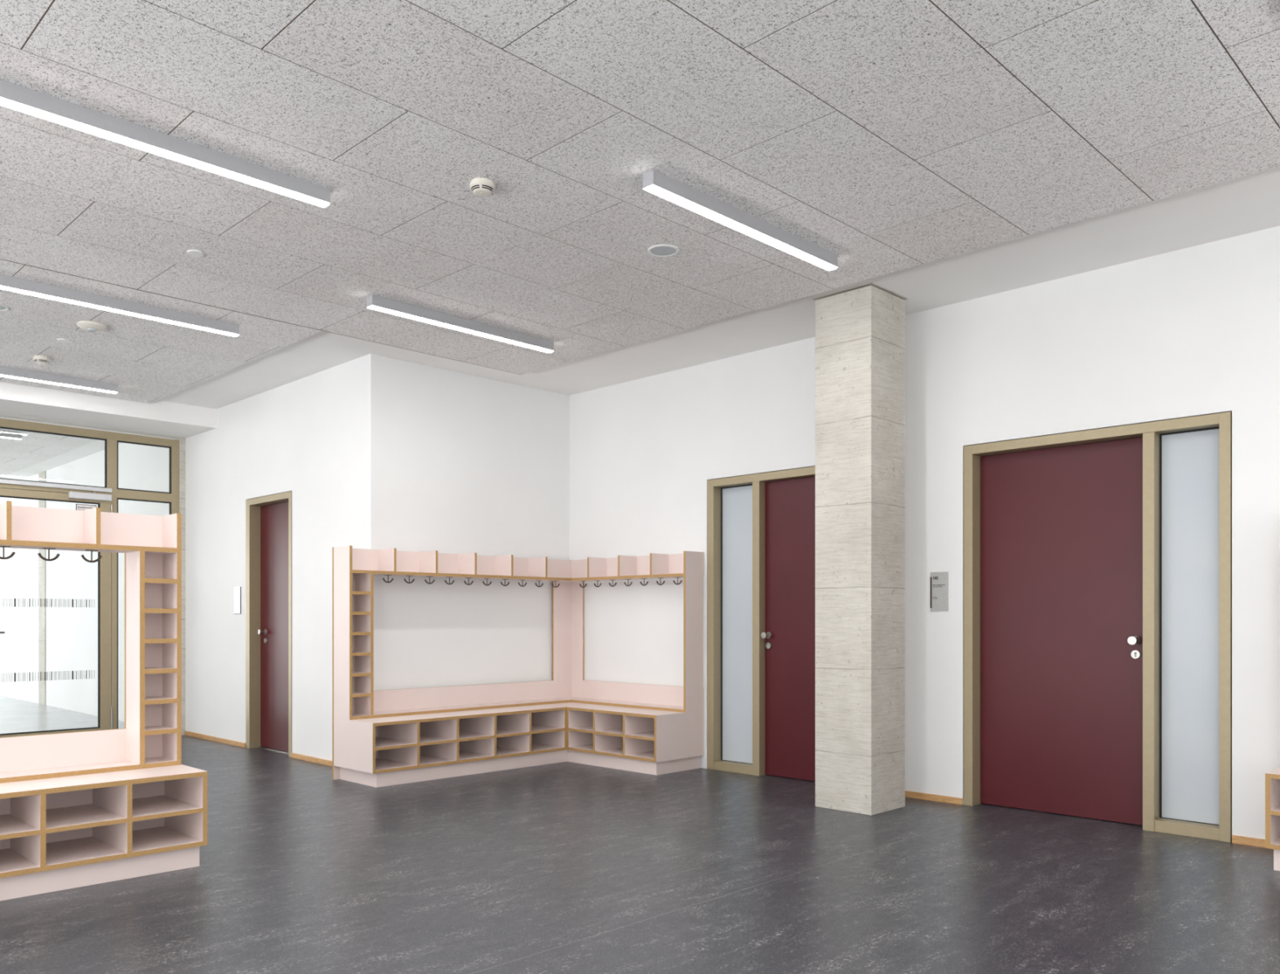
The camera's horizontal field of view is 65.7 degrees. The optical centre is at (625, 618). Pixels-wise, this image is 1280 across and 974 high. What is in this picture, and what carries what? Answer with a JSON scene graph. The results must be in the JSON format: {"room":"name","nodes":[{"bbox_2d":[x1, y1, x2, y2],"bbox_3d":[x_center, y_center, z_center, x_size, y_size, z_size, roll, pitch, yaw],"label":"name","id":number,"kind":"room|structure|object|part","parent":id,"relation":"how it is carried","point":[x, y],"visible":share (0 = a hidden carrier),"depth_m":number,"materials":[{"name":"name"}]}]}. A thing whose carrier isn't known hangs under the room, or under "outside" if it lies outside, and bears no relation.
{"room":"kindergarten cloakroom","nodes":[
{"label":"kindergarten cloakroom","id":0,"kind":"room"},
{"bbox_2d":[0,381,217,439],"bbox_3d":[-7.605,-1.950,6.918,8.994,0.195,1.243,0,0,-45],"label":"beam","id":1,"kind":"structure","parent":0,"point":[157,419],"depth_m":9.15,"materials":[{"name":"paint"}]},
{"bbox_2d":[0,360,351,760],"bbox_3d":[-8.018,-0.419,13.950,0.350,3.238,16.919,0,0,-45],"label":"wall","id":2,"kind":"structure","parent":0,"point":[295,437],"depth_m":9.55,"materials":[{"name":"white paint"}]},
{"bbox_2d":[38,471,45,705],"bbox_3d":[-8.121,-0.419,13.804,0.022,3.238,0.300,0,0,-45],"label":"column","id":3,"kind":"structure","parent":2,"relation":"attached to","point":[42,476],"depth_m":13.79,"materials":[{"name":"concrete"}]},
{"bbox_2d":[184,730,245,747],"bbox_3d":[-4.029,1.179,9.691,0.012,0.042,1.424,0,0,-45],"label":"baseboard","id":4,"kind":"structure","parent":2,"relation":"attached to","point":[187,733],"depth_m":9.64,"materials":[{"name":"brown wood"}]},
{"bbox_2d":[234,586,240,613],"bbox_3d":[-3.646,-0.167,9.309,0.008,0.256,0.142,0,0,-45],"label":"room sign","id":5,"kind":"object","parent":2,"relation":"attached to","point":[237,589],"visible":1,"depth_m":9.30,"materials":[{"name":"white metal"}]},
{"bbox_2d":[245,491,292,756],"bbox_3d":[-3.132,0.051,8.932,0.194,2.297,0.905,0,0,-45],"label":"door","id":6,"kind":"structure","parent":2,"relation":"in","point":[268,518],"depth_m":9.09,"materials":[{"name":"red wood"}]},
{"bbox_3d":[-3.338,0.125,9.098,0.060,0.053,0.053,0,0,-45],"label":"knob","id":7,"kind":"part","parent":6,"relation":"part of","materials":[{"name":"silver metal"}]},
{"bbox_2d":[290,752,332,766],"bbox_3d":[-2.421,1.179,8.078,0.012,0.042,1.298,0,0,-45],"label":"baseboard","id":8,"kind":"structure","parent":2,"relation":"attached to","point":[301,757],"depth_m":8.26,"materials":[{"name":"brown wood"}]},
{"bbox_2d":[174,437,185,734],"bbox_3d":[-4.577,-0.325,10.252,0.118,3.050,0.135,0,0,-45],"label":"wall strip","id":9,"kind":"object","parent":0,"point":[181,441],"visible":0.36,"depth_m":10.19,"materials":[{"name":"concrete"}]},
{"bbox_2d":[351,353,569,690],"bbox_3d":[-1.341,-0.419,8.450,2.043,3.238,0.300,0,0,-45],"label":"wall","id":10,"kind":"structure","parent":0,"point":[443,460],"depth_m":8.19,"materials":[{"name":"white paint"}]},
{"bbox_2d":[0,0,1279,479],"bbox_3d":[-6.493,-2.167,7.647,11.600,0.341,28.000,0,0,-45],"label":"ceiling","id":11,"kind":"structure","parent":0,"point":[945,152],"depth_m":4.42,"materials":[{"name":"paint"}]},
{"bbox_2d":[0,303,8,311],"bbox_3d":[-4.040,-1.996,6.333,0.172,0.009,0.172,0,0,-45],"label":"ceiling speaker","id":12,"kind":"object","parent":11,"relation":"attached to","point":[2,307],"visible":1,"depth_m":6.36,"materials":[{"name":"white plastic"}]},
{"bbox_2d":[0,305,5,310],"bbox_3d":[-4.040,-1.994,6.333,0.139,0.004,0.139,0,0,-45],"label":"grille","id":13,"kind":"object","parent":12,"relation":"attached to","point":[2,307],"depth_m":6.36,"materials":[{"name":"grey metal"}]},
{"bbox_2d":[0,430,22,439],"bbox_3d":[-7.038,-1.961,10.158,1.475,0.072,0.066,0,0,-45],"label":"ceiling lamp","id":14,"kind":"object","parent":11,"relation":"attached to","point":[6,434],"visible":1,"depth_m":10.58,"materials":[{"name":"silver metal"}]},
{"bbox_2d":[0,435,22,439],"bbox_3d":[-7.038,-1.928,10.158,1.473,0.006,0.062,0,0,-45],"label":"diffuser","id":15,"kind":"object","parent":14,"relation":"attached to","point":[20,437],"depth_m":10.60,"materials":[{"name":"white plastic"}]},
{"bbox_2d":[32,355,50,364],"bbox_3d":[-4.462,-1.971,7.572,0.115,0.052,0.115,0,0,-45],"label":"smoke detector","id":16,"kind":"object","parent":11,"relation":"attached to","point":[39,359],"visible":1,"depth_m":7.54,"materials":[{"name":"beige plastic"}]},
{"bbox_2d":[0,365,117,393],"bbox_3d":[-4.880,-1.961,7.960,1.475,0.072,0.066,0,0,-45],"label":"ceiling lamp","id":17,"kind":"object","parent":11,"relation":"attached to","point":[9,372],"visible":1,"depth_m":8.14,"materials":[{"name":"silver metal"}]},
{"bbox_2d":[0,374,117,393],"bbox_3d":[-4.880,-1.928,7.960,1.473,0.006,0.062,0,0,-45],"label":"diffuser","id":18,"kind":"object","parent":17,"relation":"attached to","point":[26,377],"depth_m":8.17,"materials":[{"name":"white plastic"}]},
{"bbox_2d":[57,338,71,342],"bbox_3d":[-4.030,-1.994,7.114,0.088,0.011,0.088,0,0,-45],"label":"disc","id":19,"kind":"object","parent":11,"relation":"attached to","point":[64,340],"visible":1,"depth_m":7.10,"materials":[{"name":"white plastic"}]},
{"bbox_2d":[76,320,106,332],"bbox_3d":[-3.622,-1.972,6.726,0.180,0.055,0.180,0,0,-45],"label":"sensor","id":20,"kind":"object","parent":11,"relation":"attached to","point":[91,326],"visible":1,"depth_m":6.68,"materials":[{"name":"beige plastic"}]},
{"bbox_2d":[0,274,239,336],"bbox_3d":[-3.174,-1.961,6.244,1.475,0.072,0.066,0,0,-45],"label":"ceiling lamp","id":21,"kind":"object","parent":11,"relation":"attached to","point":[11,283],"visible":1,"depth_m":6.19,"materials":[{"name":"silver metal"}]},
{"bbox_2d":[0,79,329,207],"bbox_3d":[-1.918,-1.961,4.110,1.475,0.072,0.066,0,0,-45],"label":"ceiling lamp","id":22,"kind":"object","parent":11,"relation":"attached to","point":[20,98],"visible":1,"depth_m":4.06,"materials":[{"name":"silver metal"}]},
{"bbox_2d":[186,249,204,256],"bbox_3d":[-2.346,-1.994,5.410,0.088,0.011,0.088,0,0,-45],"label":"disc","id":23,"kind":"object","parent":11,"relation":"attached to","point":[193,252],"visible":1,"depth_m":5.40,"materials":[{"name":"white plastic"}]},
{"bbox_2d":[366,294,553,352],"bbox_3d":[-1.063,-1.961,6.654,1.475,0.072,0.066,0,0,-45],"label":"ceiling lamp","id":24,"kind":"object","parent":11,"relation":"attached to","point":[373,302],"visible":1,"depth_m":6.56,"materials":[{"name":"silver metal"}]},
{"bbox_2d":[469,177,494,196],"bbox_3d":[-0.656,-1.971,4.541,0.115,0.052,0.115,0,0,-45],"label":"smoke detector","id":25,"kind":"object","parent":11,"relation":"attached to","point":[482,187],"visible":1,"depth_m":4.51,"materials":[{"name":"beige plastic"}]},
{"bbox_2d":[647,244,679,257],"bbox_3d":[0.206,-1.996,5.377,0.172,0.009,0.172,0,0,-45],"label":"ceiling speaker","id":26,"kind":"object","parent":11,"relation":"attached to","point":[662,250],"visible":1,"depth_m":5.37,"materials":[{"name":"white plastic"}]},
{"bbox_2d":[650,246,675,255],"bbox_3d":[0.206,-1.994,5.377,0.139,0.004,0.139,0,0,-45],"label":"grille","id":27,"kind":"object","parent":26,"relation":"attached to","point":[655,251],"depth_m":5.37,"materials":[{"name":"grey metal"}]},
{"bbox_2d":[642,169,837,270],"bbox_3d":[0.623,-1.961,4.953,1.475,0.072,0.066,0,0,-45],"label":"ceiling lamp","id":28,"kind":"object","parent":11,"relation":"attached to","point":[656,183],"visible":1,"depth_m":4.83,"materials":[{"name":"silver metal"}]},
{"bbox_2d":[0,695,1279,973],"bbox_3d":[-6.493,1.300,7.647,11.600,0.200,28.000,0,0,-45],"label":"floor","id":29,"kind":"structure","parent":0,"point":[565,867],"depth_m":4.40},
{"bbox_2d":[0,501,207,901],"bbox_3d":[-2.959,0.336,4.214,2.137,1.728,0.523,0,0,-45],"label":"coat rack","id":30,"kind":"object","parent":29,"relation":"on","point":[78,809],"visible":1,"depth_m":4.78,"materials":[{"name":"pink laminate"}]},
{"bbox_2d":[0,813,39,839],"bbox_3d":[-2.816,0.923,4.332,0.332,0.020,0.489,0,0,-45],"label":"shoe shelf","id":31,"kind":"object","parent":30,"relation":"attached to","point":[11,825],"depth_m":4.32,"materials":[{"name":"pink laminate"}]},
{"bbox_3d":[-3.136,0.878,4.391,1.727,0.643,0.022,0,0,-45],"label":"panel","id":32,"kind":"part","parent":30,"relation":"part of","materials":[{"name":"pink laminate"}]},
{"bbox_3d":[-3.138,-0.429,4.389,2.131,0.198,0.022,0,0,-45],"label":"panel","id":33,"kind":"part","parent":30,"relation":"part of","materials":[{"name":"pink laminate"}]},
{"bbox_2d":[45,804,127,833],"bbox_3d":[-2.566,0.923,4.582,0.331,0.020,0.489,0,0,-45],"label":"shoe shelf","id":34,"kind":"object","parent":30,"relation":"attached to","point":[59,817],"depth_m":4.56,"materials":[{"name":"pink laminate"}]},
{"bbox_2d":[0,539,177,554],"bbox_3d":[-3.062,-0.342,4.313,2.087,0.023,0.193,0,0,-45],"label":"shelf","id":35,"kind":"object","parent":30,"relation":"attached to","point":[93,545],"depth_m":4.76,"materials":[{"name":"brown laminate"}]},
{"bbox_3d":[-3.062,0.728,4.313,2.087,0.022,0.193,0,0,-45],"label":"board","id":36,"kind":"part","parent":30,"relation":"part of","materials":[{"name":"pink laminate"}]},
{"bbox_3d":[-2.454,0.435,5.071,0.199,1.530,0.022,0,0,-45],"label":"panel","id":37,"kind":"part","parent":30,"relation":"part of","materials":[{"name":"pink laminate"}]},
{"bbox_2d":[145,725,177,735],"bbox_3d":[-2.377,0.565,4.995,0.153,0.023,0.193,0,0,-45],"label":"cubby shelf","id":38,"kind":"object","parent":30,"relation":"attached to","point":[149,730],"depth_m":4.97,"materials":[{"name":"brown laminate"}]},
{"bbox_2d":[145,696,177,704],"bbox_3d":[-2.377,0.414,4.995,0.153,0.023,0.193,0,0,-45],"label":"cubby shelf","id":39,"kind":"object","parent":30,"relation":"attached to","point":[148,700],"depth_m":4.96,"materials":[{"name":"brown laminate"}]},
{"bbox_2d":[145,666,177,674],"bbox_3d":[-2.377,0.263,4.995,0.153,0.023,0.193,0,0,-45],"label":"cubby shelf","id":40,"kind":"object","parent":30,"relation":"attached to","point":[148,670],"depth_m":4.95,"materials":[{"name":"brown laminate"}]},
{"bbox_2d":[145,637,177,643],"bbox_3d":[-2.377,0.113,4.995,0.153,0.023,0.193,0,0,-45],"label":"cubby shelf","id":41,"kind":"object","parent":30,"relation":"attached to","point":[148,640],"depth_m":4.94,"materials":[{"name":"brown laminate"}]},
{"bbox_2d":[145,608,177,613],"bbox_3d":[-2.377,-0.037,4.995,0.153,0.023,0.193,0,0,-45],"label":"cubby shelf","id":42,"kind":"object","parent":30,"relation":"attached to","point":[147,610],"depth_m":4.93,"materials":[{"name":"brown laminate"}]},
{"bbox_2d":[145,577,177,584],"bbox_3d":[-2.377,-0.186,4.995,0.153,0.023,0.193,0,0,-45],"label":"cubby shelf","id":43,"kind":"object","parent":30,"relation":"attached to","point":[148,580],"depth_m":4.95,"materials":[{"name":"brown laminate"}]},
{"bbox_2d":[132,795,202,822],"bbox_3d":[-2.319,0.923,4.827,0.320,0.020,0.489,0,0,-45],"label":"shoe shelf","id":44,"kind":"object","parent":30,"relation":"attached to","point":[144,807],"depth_m":4.79,"materials":[{"name":"pink laminate"}]},
{"bbox_3d":[-2.316,0.105,5.057,0.022,1.267,0.193,0,0,-45],"label":"panel","id":45,"kind":"part","parent":30,"relation":"part of","materials":[{"name":"pink laminate"}]},
{"bbox_3d":[-2.203,0.917,4.952,0.022,0.356,0.501,0,0,-45],"label":"bench panel","id":46,"kind":"part","parent":30,"relation":"part of","materials":[{"name":"pink laminate"}]},
{"bbox_2d":[332,545,703,787],"bbox_3d":[-0.777,0.336,7.646,2.374,1.728,1.597,0,0,-45],"label":"coat rack","id":47,"kind":"object","parent":29,"relation":"on","point":[382,738],"visible":1,"depth_m":7.83,"materials":[{"name":"pink laminate"}]},
{"bbox_3d":[-2.077,0.105,7.284,0.022,1.267,0.230,0,0,-45],"label":"panel","id":48,"kind":"part","parent":47,"relation":"part of","materials":[{"name":"pink laminate"}]},
{"bbox_3d":[-2.104,0.336,7.434,0.195,1.728,0.022,0,0,-45],"label":"panel","id":49,"kind":"part","parent":47,"relation":"part of","materials":[{"name":"pink laminate"}]},
{"bbox_3d":[-1.964,0.917,7.170,0.022,0.356,0.550,0,0,-45],"label":"bench panel","id":50,"kind":"part","parent":47,"relation":"part of","materials":[{"name":"pink laminate"}]},
{"bbox_2d":[352,691,370,697],"bbox_3d":[-2.016,0.565,7.345,0.150,0.023,0.230,0,0,-45],"label":"cubby shelf","id":51,"kind":"object","parent":47,"relation":"attached to","point":[355,694],"depth_m":7.29,"materials":[{"name":"brown laminate"}]},
{"bbox_2d":[352,671,370,676],"bbox_3d":[-2.016,0.414,7.345,0.150,0.023,0.230,0,0,-45],"label":"cubby shelf","id":52,"kind":"object","parent":47,"relation":"attached to","point":[354,673],"depth_m":7.28,"materials":[{"name":"brown laminate"}]},
{"bbox_2d":[352,651,370,655],"bbox_3d":[-2.016,0.263,7.345,0.150,0.023,0.230,0,0,-45],"label":"cubby shelf","id":53,"kind":"object","parent":47,"relation":"attached to","point":[354,653],"depth_m":7.28,"materials":[{"name":"brown laminate"}]},
{"bbox_2d":[352,631,370,635],"bbox_3d":[-2.016,0.113,7.345,0.150,0.023,0.230,0,0,-45],"label":"cubby shelf","id":54,"kind":"object","parent":47,"relation":"attached to","point":[353,633],"depth_m":7.26,"materials":[{"name":"brown laminate"}]},
{"bbox_2d":[352,611,370,614],"bbox_3d":[-2.016,-0.037,7.345,0.150,0.023,0.230,0,0,-45],"label":"cubby shelf","id":55,"kind":"object","parent":47,"relation":"attached to","point":[353,612],"depth_m":7.26,"materials":[{"name":"brown laminate"}]},
{"bbox_2d":[352,591,370,595],"bbox_3d":[-2.016,-0.186,7.345,0.150,0.023,0.230,0,0,-45],"label":"cubby shelf","id":56,"kind":"object","parent":47,"relation":"attached to","point":[354,593],"depth_m":7.28,"materials":[{"name":"brown laminate"}]},
{"bbox_2d":[375,737,417,750],"bbox_3d":[-1.830,0.923,7.295,0.344,0.020,0.538,0,0,-45],"label":"shoe shelf","id":57,"kind":"object","parent":47,"relation":"attached to","point":[381,743],"depth_m":7.25,"materials":[{"name":"pink laminate"}]},
{"bbox_2d":[419,733,456,746],"bbox_3d":[-1.577,0.923,7.547,0.325,0.020,0.538,0,0,-45],"label":"shoe shelf","id":58,"kind":"object","parent":47,"relation":"attached to","point":[424,739],"depth_m":7.48,"materials":[{"name":"pink laminate"}]},
{"bbox_2d":[352,569,571,581],"bbox_3d":[-1.313,-0.342,8.044,2.133,0.023,0.230,0,0,-45],"label":"shelf","id":59,"kind":"object","parent":47,"relation":"attached to","point":[357,574],"depth_m":7.99,"materials":[{"name":"brown laminate"}]},
{"bbox_3d":[-1.313,0.728,8.044,2.133,0.022,0.230,0,0,-45],"label":"board","id":60,"kind":"part","parent":47,"relation":"part of","materials":[{"name":"pink laminate"}]},
{"bbox_3d":[-1.344,0.878,8.192,1.953,0.643,0.022,0,0,-45],"label":"panel","id":61,"kind":"part","parent":47,"relation":"part of","materials":[{"name":"pink laminate"}]},
{"bbox_3d":[-1.269,-0.429,8.267,2.165,0.198,0.022,0,0,-45],"label":"panel","id":62,"kind":"part","parent":47,"relation":"part of","materials":[{"name":"pink laminate"}]},
{"bbox_2d":[458,730,494,742],"bbox_3d":[-1.329,0.923,7.795,0.332,0.020,0.538,0,0,-45],"label":"shoe shelf","id":63,"kind":"object","parent":47,"relation":"attached to","point":[464,735],"depth_m":7.74,"materials":[{"name":"pink laminate"}]},
{"bbox_2d":[496,727,529,737],"bbox_3d":[-1.079,0.923,8.044,0.331,0.020,0.538,0,0,-45],"label":"shoe shelf","id":64,"kind":"object","parent":47,"relation":"attached to","point":[524,732],"depth_m":7.98,"materials":[{"name":"pink laminate"}]},
{"bbox_2d":[531,724,564,733],"bbox_3d":[-0.820,0.923,8.302,0.356,0.020,0.538,0,0,-45],"label":"shoe shelf","id":65,"kind":"object","parent":47,"relation":"attached to","point":[535,728],"depth_m":8.25,"materials":[{"name":"pink laminate"}]},
{"bbox_3d":[-0.577,0.435,8.957,0.212,1.530,0.022,0,0,-45],"label":"panel","id":66,"kind":"part","parent":47,"relation":"part of","materials":[{"name":"pink laminate"}]},
{"bbox_2d":[560,580,580,582],"bbox_3d":[-0.486,-0.342,8.870,0.205,0.023,0.230,0,0,-45],"label":"shelf","id":67,"kind":"object","parent":47,"relation":"attached to","point":[563,580],"depth_m":8.94,"materials":[{"name":"pink laminate"}]},
{"bbox_3d":[-0.486,0.728,8.870,0.205,0.022,0.230,0,0,-45],"label":"board","id":68,"kind":"part","parent":47,"relation":"part of","materials":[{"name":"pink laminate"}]},
{"bbox_3d":[-0.441,0.435,8.980,0.014,1.530,0.182,0,0,-45],"label":"panel","id":69,"kind":"part","parent":47,"relation":"part of","materials":[{"name":"pink laminate"}]},
{"bbox_2d":[568,725,593,733],"bbox_3d":[-0.180,0.923,8.318,0.528,0.020,0.299,0,0,-45],"label":"shoe shelf","id":70,"kind":"object","parent":47,"relation":"attached to","point":[571,729],"depth_m":8.23,"materials":[{"name":"pink laminate"}]},
{"bbox_2d":[595,728,622,737],"bbox_3d":[0.054,0.923,8.083,0.528,0.020,0.320,0,0,-45],"label":"shoe shelf","id":71,"kind":"object","parent":47,"relation":"attached to","point":[599,732],"depth_m":8.02,"materials":[{"name":"pink laminate"}]},
{"bbox_2d":[571,573,683,581],"bbox_3d":[0.063,-0.342,8.320,0.205,0.023,1.323,0,0,-45],"label":"shelf","id":72,"kind":"object","parent":47,"relation":"attached to","point":[620,576],"depth_m":8.35,"materials":[{"name":"brown laminate"}]},
{"bbox_3d":[0.063,0.728,8.320,0.205,0.022,1.323,0,0,-45],"label":"board","id":73,"kind":"part","parent":47,"relation":"part of","materials":[{"name":"pink laminate"}]},
{"bbox_3d":[0.059,-0.429,8.479,0.014,0.198,1.597,0,0,-45],"label":"panel","id":74,"kind":"part","parent":47,"relation":"part of","materials":[{"name":"pink laminate"}]},
{"bbox_2d":[624,731,653,740],"bbox_3d":[0.294,0.923,7.841,0.528,0.020,0.318,0,0,-45],"label":"shoe shelf","id":75,"kind":"object","parent":47,"relation":"attached to","point":[628,735],"depth_m":7.77,"materials":[{"name":"pink laminate"}]},
{"bbox_3d":[0.123,0.826,8.414,0.014,0.538,1.415,0,0,-45],"label":"panel","id":76,"kind":"part","parent":47,"relation":"part of","materials":[{"name":"pink laminate"}]},
{"bbox_3d":[0.419,0.917,7.725,0.540,0.356,0.022,0,0,-45],"label":"bench panel","id":77,"kind":"part","parent":47,"relation":"part of","materials":[{"name":"pink laminate"}]},
{"bbox_3d":[0.537,0.105,7.843,0.205,1.267,0.022,0,0,-45],"label":"panel","id":78,"kind":"part","parent":47,"relation":"part of","materials":[{"name":"pink laminate"}]},
{"bbox_2d":[1265,767,1279,871],"bbox_3d":[3.993,0.336,4.150,0.532,1.728,2.141,0,0,-45],"label":"coat rack","id":79,"kind":"object","parent":29,"relation":"on","point":[1272,778],"visible":1,"depth_m":4.72,"materials":[{"name":"pink laminate"}]},
{"bbox_2d":[1271,805,1279,815],"bbox_3d":[3.364,0.923,4.766,0.510,0.020,0.336,0,0,-45],"label":"shoe shelf","id":80,"kind":"object","parent":79,"relation":"attached to","point":[1275,810],"depth_m":4.71,"materials":[{"name":"pink laminate"}]},
{"bbox_2d":[812,282,907,815],"bbox_3d":[1.495,-0.419,6.308,0.432,3.238,0.431,0,0,-45],"label":"concrete column","id":81,"kind":"structure","parent":0,"point":[860,330],"depth_m":6.15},
{"bbox_3d":[1.495,-2.035,6.308,0.432,0.005,0.431,0,0,-45],"label":"shadow gap trim","id":82,"kind":"part","parent":81,"relation":"part of","materials":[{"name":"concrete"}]},
{"bbox_2d":[569,226,1279,839],"bbox_3d":[3.365,-0.419,5.494,0.450,3.238,11.031,0,0,-45],"label":"wall","id":83,"kind":"structure","parent":0,"point":[1194,331],"depth_m":6.39,"materials":[{"name":"white paint"}]},
{"bbox_2d":[706,466,815,781],"bbox_3d":[1.252,0.050,7.427,0.194,2.300,1.507,0,0,-45],"label":"door","id":84,"kind":"structure","parent":83,"relation":"in","point":[761,527],"depth_m":7.55,"materials":[{"name":"red wood"}]},
{"bbox_3d":[0.894,1.167,7.771,0.156,0.066,0.385,0,0,-45],"label":"rail","id":85,"kind":"part","parent":84,"relation":"part of","materials":[{"name":"beige wood"}]},
{"bbox_3d":[0.908,0.049,7.784,0.012,2.163,0.365,0,0,-45],"label":"frosted glass pane","id":86,"kind":"part","parent":84,"relation":"part of","materials":[{"name":"white glass"}]},
{"bbox_3d":[1.066,0.129,7.523,0.060,0.053,0.053,0,0,-45],"label":"knob","id":87,"kind":"part","parent":84,"relation":"part of","materials":[{"name":"silver metal"}]},
{"bbox_2d":[905,790,962,804],"bbox_3d":[1.947,1.179,6.590,0.012,0.042,0.620,0,0,-45],"label":"baseboard","id":88,"kind":"structure","parent":83,"relation":"attached to","point":[953,800],"depth_m":6.50,"materials":[{"name":"brown wood"}]},
{"bbox_2d":[930,571,948,611],"bbox_3d":[2.054,-0.175,6.484,0.009,0.256,0.126,0,0,-45],"label":"room sign","id":89,"kind":"object","parent":83,"relation":"attached to","point":[939,580],"visible":1,"depth_m":6.48,"materials":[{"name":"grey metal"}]},
{"bbox_2d":[963,411,1231,842],"bbox_3d":[2.773,0.048,5.901,0.194,2.305,1.507,0,0,-45],"label":"door","id":90,"kind":"structure","parent":83,"relation":"in","point":[1097,563],"depth_m":5.87,"materials":[{"name":"red wood"}]},
{"bbox_3d":[2.929,0.128,5.707,0.060,0.053,0.053,0,0,-45],"label":"knob","id":91,"kind":"part","parent":90,"relation":"part of","materials":[{"name":"silver metal"}]},
{"bbox_3d":[3.146,1.167,5.512,0.156,0.066,0.323,0,0,-45],"label":"rail","id":92,"kind":"part","parent":90,"relation":"part of","materials":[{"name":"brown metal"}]},
{"bbox_3d":[3.159,0.046,5.525,0.012,2.168,0.303,0,0,-45],"label":"frosted glass pane","id":93,"kind":"part","parent":90,"relation":"part of","materials":[{"name":"white glass"}]},
{"bbox_2d":[1231,835,1265,847],"bbox_3d":[3.336,1.179,5.197,0.012,0.042,0.268,0,0,-45],"label":"baseboard","id":94,"kind":"structure","parent":83,"relation":"attached to","point":[1237,839],"depth_m":5.23,"materials":[{"name":"brown wood"}]},
{"bbox_3d":[-8.634,-0.330,6.219,6.550,3.060,0.120,0,0,-45],"label":"wall partition","id":95,"kind":"structure","parent":0,"visible":0},
{"bbox_2d":[0,417,178,728],"bbox_3d":[-5.452,-0.314,9.356,2.386,3.028,0.070,0,0,-45],"label":"window","id":96,"kind":"structure","parent":95,"relation":"in","point":[111,439],"depth_m":9.74,"materials":[{"name":"beige wood"}]},
{"bbox_2d":[0,479,112,737],"bbox_3d":[-5.432,-0.040,9.322,1.127,2.460,0.125,0,0,-45],"label":"door","id":97,"kind":"structure","parent":96,"relation":"attached to","point":[103,500],"depth_m":9.64,"materials":[{"name":"brown metal"}]},
{"bbox_3d":[-5.415,-1.251,9.318,1.085,0.038,0.026,0,0,-45],"label":"closer slide rail","id":98,"kind":"part","parent":97,"relation":"part of","materials":[{"name":"silver metal"}]},
{"bbox_2d":[75,503,97,510],"bbox_3d":[-5.207,-1.025,9.568,0.188,0.150,0.002,0,0,-45],"label":"notice","id":99,"kind":"object","parent":97,"relation":"attached to","point":[78,506],"visible":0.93,"depth_m":9.55,"materials":[{"name":"white paper"}]}
]}

